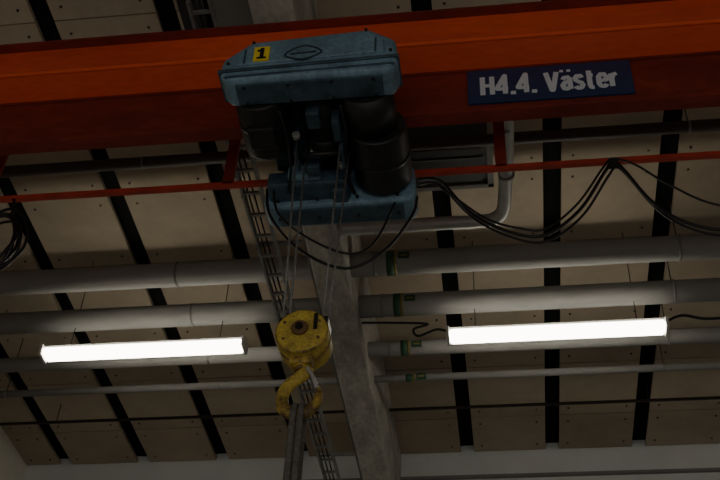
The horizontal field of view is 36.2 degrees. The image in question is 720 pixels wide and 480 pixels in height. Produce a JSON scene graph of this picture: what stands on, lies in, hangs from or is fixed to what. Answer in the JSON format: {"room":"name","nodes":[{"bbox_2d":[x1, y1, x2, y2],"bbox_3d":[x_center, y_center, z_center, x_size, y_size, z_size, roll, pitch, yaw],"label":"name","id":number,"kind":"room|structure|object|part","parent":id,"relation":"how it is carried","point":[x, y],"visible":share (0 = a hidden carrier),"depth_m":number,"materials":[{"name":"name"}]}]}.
{"room":"factory hall","nodes":[
{"label":"factory hall","id":0,"kind":"room"},
{"bbox_2d":[0,426,26,479],"bbox_3d":[-6.683,1.093,7.121,0.300,10.700,18.700,-3,-43,7],"label":"wall","id":1,"kind":"structure","parent":0,"point":[12,465],"depth_m":16.50,"materials":[{"name":"paint"}]},
{"bbox_2d":[0,0,719,464],"bbox_3d":[1.317,-3.152,9.695,15.400,0.304,18.100,-3,-43,7],"label":"ceiling","id":2,"kind":"structure","parent":0,"point":[208,225],"depth_m":13.75,"materials":[{"name":"beige"}]},
{"bbox_2d":[38,254,247,363],"bbox_3d":[-2.421,0.752,12.854,2.380,1.455,0.200,-3,-43,7],"label":"lamp","id":3,"kind":"object","parent":2,"relation":"hanging from","point":[223,345],"visible":1,"depth_m":12.36,"materials":[{"name":"grey plastic"}]},
{"bbox_2d":[43,339,242,361],"bbox_3d":[-2.449,1.245,12.397,2.310,0.100,0.176,-3,-43,7],"label":"diffuser","id":4,"kind":"object","parent":3,"relation":"attached to","point":[180,347],"depth_m":12.36,"materials":[{"name":"white plastic"}]},
{"bbox_2d":[176,0,250,29],"bbox_3d":[-1.444,-3.099,9.162,0.690,0.460,3.500,-3,-43,7],"label":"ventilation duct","id":5,"kind":"object","parent":2,"relation":"hanging from","point":[229,12],"visible":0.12,"depth_m":9.99,"materials":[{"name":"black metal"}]},
{"bbox_2d":[245,0,400,479],"bbox_3d":[-0.760,-2.496,9.445,0.410,1.180,18.100,-3,-43,7],"label":"roof beam","id":6,"kind":"structure","parent":2,"relation":"attached to","point":[367,403],"depth_m":12.69,"materials":[{"name":"concrete"}]},
{"bbox_2d":[186,0,353,479],"bbox_3d":[-0.638,1.068,12.232,0.480,0.110,9.000,-3,-43,7],"label":"ladder","id":7,"kind":"object","parent":6,"relation":"hanging from","point":[211,10],"visible":0.54,"depth_m":11.20,"materials":[{"name":"metal"}]},
{"bbox_2d":[0,382,719,425],"bbox_3d":[2.246,2.112,14.865,15.400,0.322,0.044,-3,-43,7],"label":"conduit pipe","id":8,"kind":"object","parent":6,"relation":"hanging from","point":[710,397],"visible":1,"depth_m":14.94,"materials":[{"name":"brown metal"}]},
{"bbox_2d":[338,121,514,235],"bbox_3d":[0.554,-0.823,10.271,1.790,0.156,2.100,-3,-43,7],"label":"drain pipe","id":9,"kind":"object","parent":6,"relation":"attached to","point":[505,179],"visible":0.7,"depth_m":10.89,"materials":[{"name":"metal"}]},
{"bbox_2d":[0,188,719,295],"bbox_3d":[1.767,-0.105,11.970,15.400,1.042,0.284,-3,-43,7],"label":"pipe","id":10,"kind":"object","parent":2,"relation":"attached to","point":[675,247],"visible":1,"depth_m":11.78,"materials":[{"name":"grey metal"}]},
{"bbox_2d":[0,231,719,334],"bbox_3d":[1.857,0.374,12.486,15.400,1.037,0.274,-3,-43,7],"label":"pipe","id":11,"kind":"object","parent":2,"relation":"attached to","point":[671,291],"visible":0.98,"depth_m":12.29,"materials":[{"name":"grey metal"}]},
{"bbox_2d":[0,277,719,372],"bbox_3d":[1.959,0.901,13.079,15.400,0.996,0.192,-3,-43,7],"label":"pipe","id":12,"kind":"object","parent":2,"relation":"attached to","point":[698,334],"visible":0.78,"depth_m":12.90,"materials":[{"name":"grey metal"}]},
{"bbox_2d":[0,309,719,397],"bbox_3d":[2.036,1.291,13.529,15.400,0.950,0.100,-3,-43,7],"label":"pipe","id":13,"kind":"object","parent":2,"relation":"hanging from","point":[663,367],"visible":0.98,"depth_m":13.39,"materials":[{"name":"metal"}]},
{"bbox_2d":[1,109,719,177],"bbox_3d":[1.578,-1.237,10.950,15.400,0.785,0.130,-3,-43,7],"label":"pipe","id":14,"kind":"object","parent":2,"relation":"hanging from","point":[704,125],"visible":0.66,"depth_m":10.77,"materials":[{"name":"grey metal"}]},
{"bbox_2d":[407,123,493,191],"bbox_3d":[0.833,-0.961,11.409,1.060,0.630,0.630,-3,-43,7],"label":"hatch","id":15,"kind":"object","parent":2,"relation":"attached to","point":[469,156],"visible":0.34,"depth_m":11.14,"materials":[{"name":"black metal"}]},
{"bbox_2d":[446,232,669,345],"bbox_3d":[2.139,0.498,12.294,2.357,1.455,0.200,-3,-43,7],"label":"lamp","id":16,"kind":"object","parent":2,"relation":"hanging from","point":[640,326],"visible":1,"depth_m":11.80,"materials":[{"name":"glowing white lamp glass"},{"name":"white plastic"}]},
{"bbox_2d":[362,314,719,336],"bbox_3d":[2.849,0.834,11.930,5.731,0.289,0.141,-3,-43,7],"label":"cable","id":17,"kind":"object","parent":16,"relation":"attached to","point":[422,324],"visible":0.97,"depth_m":12.13,"materials":[{"name":"black rubber"}]},
{"bbox_2d":[449,320,665,343],"bbox_3d":[2.111,0.991,11.837,2.287,0.100,0.176,-3,-43,7],"label":"diffuser","id":18,"kind":"object","parent":16,"relation":"attached to","point":[598,328],"depth_m":11.80,"materials":[{"name":"white plastic"}]},
{"bbox_2d":[23,440,719,479],"bbox_3d":[2.408,6.867,12.787,15.700,10.700,0.360,-3,-43,7],"label":"wall","id":19,"kind":"structure","parent":0,"point":[638,461],"depth_m":16.10,"materials":[{"name":"paint"}]},
{"bbox_3d":[8.857,0.123,5.102,0.300,10.700,18.400,-3,-43,7],"label":"wall","id":20,"kind":"structure","parent":0,"visible":0},
{"bbox_3d":[8.594,-1.477,6.853,0.430,0.400,18.100,-3,-43,7],"label":"beam","id":21,"kind":"structure","parent":20,"relation":"attached to","visible":0},
{"bbox_2d":[0,0,719,202],"bbox_3d":[1.257,-1.249,8.545,14.950,0.940,3.000,-3,-43,7],"label":"girder","id":22,"kind":"object","parent":21,"relation":"on","point":[154,88],"visible":0.82,"depth_m":8.65,"materials":[{"name":"orange metal"}]},
{"bbox_2d":[0,198,28,269],"bbox_3d":[-2.900,-0.037,8.848,0.500,0.868,0.130,-3,-43,7],"label":"cable coil","id":23,"kind":"object","parent":22,"relation":"hanging from","point":[9,250],"visible":1,"depth_m":8.78,"materials":[{"name":"black rubber"}]},
{"bbox_2d":[217,28,418,269],"bbox_3d":[-0.270,-0.642,7.932,1.296,1.551,1.372,-3,-43,7],"label":"hoist","id":24,"kind":"object","parent":22,"relation":"hanging from","point":[332,89],"visible":1,"depth_m":7.80,"materials":[{"name":"blue paint"}]},
{"bbox_2d":[275,130,349,420],"bbox_3d":[-0.318,0.141,7.230,0.380,2.457,0.260,-3,-43,7],"label":"hook block","id":25,"kind":"object","parent":24,"relation":"hanging from","point":[303,337],"visible":0.98,"depth_m":6.71,"materials":[{"name":"yellow paint"}]},
{"bbox_2d":[283,403,306,479],"bbox_3d":[-0.421,1.905,5.610,0.216,2.566,0.125,-3,-43,7],"label":"sling","id":26,"kind":"object","parent":25,"relation":"hanging from","point":[294,455],"visible":0.94,"depth_m":6.25,"materials":[{"name":"fabric"}]},
{"bbox_3d":[-0.248,-0.984,8.284,0.820,0.570,0.880,-3,-43,7],"label":"trolley frame","id":27,"kind":"part","parent":24,"relation":"part of","materials":[{"name":"blue paint"}]},
{"bbox_3d":[-0.246,-0.759,8.066,1.212,0.512,0.891,-3,-43,7],"label":"drum motor","id":28,"kind":"part","parent":24,"relation":"part of","materials":[{"name":"black metal"}]},
{"bbox_3d":[1.316,-1.034,8.721,14.400,0.810,0.560,-3,-43,7],"label":"festoon rail","id":29,"kind":"part","parent":22,"relation":"part of","materials":[{"name":"red metal"}]},
{"bbox_2d":[467,60,634,105],"bbox_3d":[1.449,-1.208,8.422,1.245,0.390,0.030,-3,-43,7],"label":"sign","id":30,"kind":"object","parent":22,"relation":"attached to","point":[606,78],"visible":1,"depth_m":8.40,"materials":[{"name":"blue"}]},
{"bbox_2d":[418,157,719,243],"bbox_3d":[1.982,-0.307,8.234,3.100,0.871,0.147,-2,-43,6],"label":"cable","id":31,"kind":"object","parent":22,"relation":"hanging from","point":[613,162],"visible":1,"depth_m":8.21,"materials":[{"name":"black rubber"}]}
]}

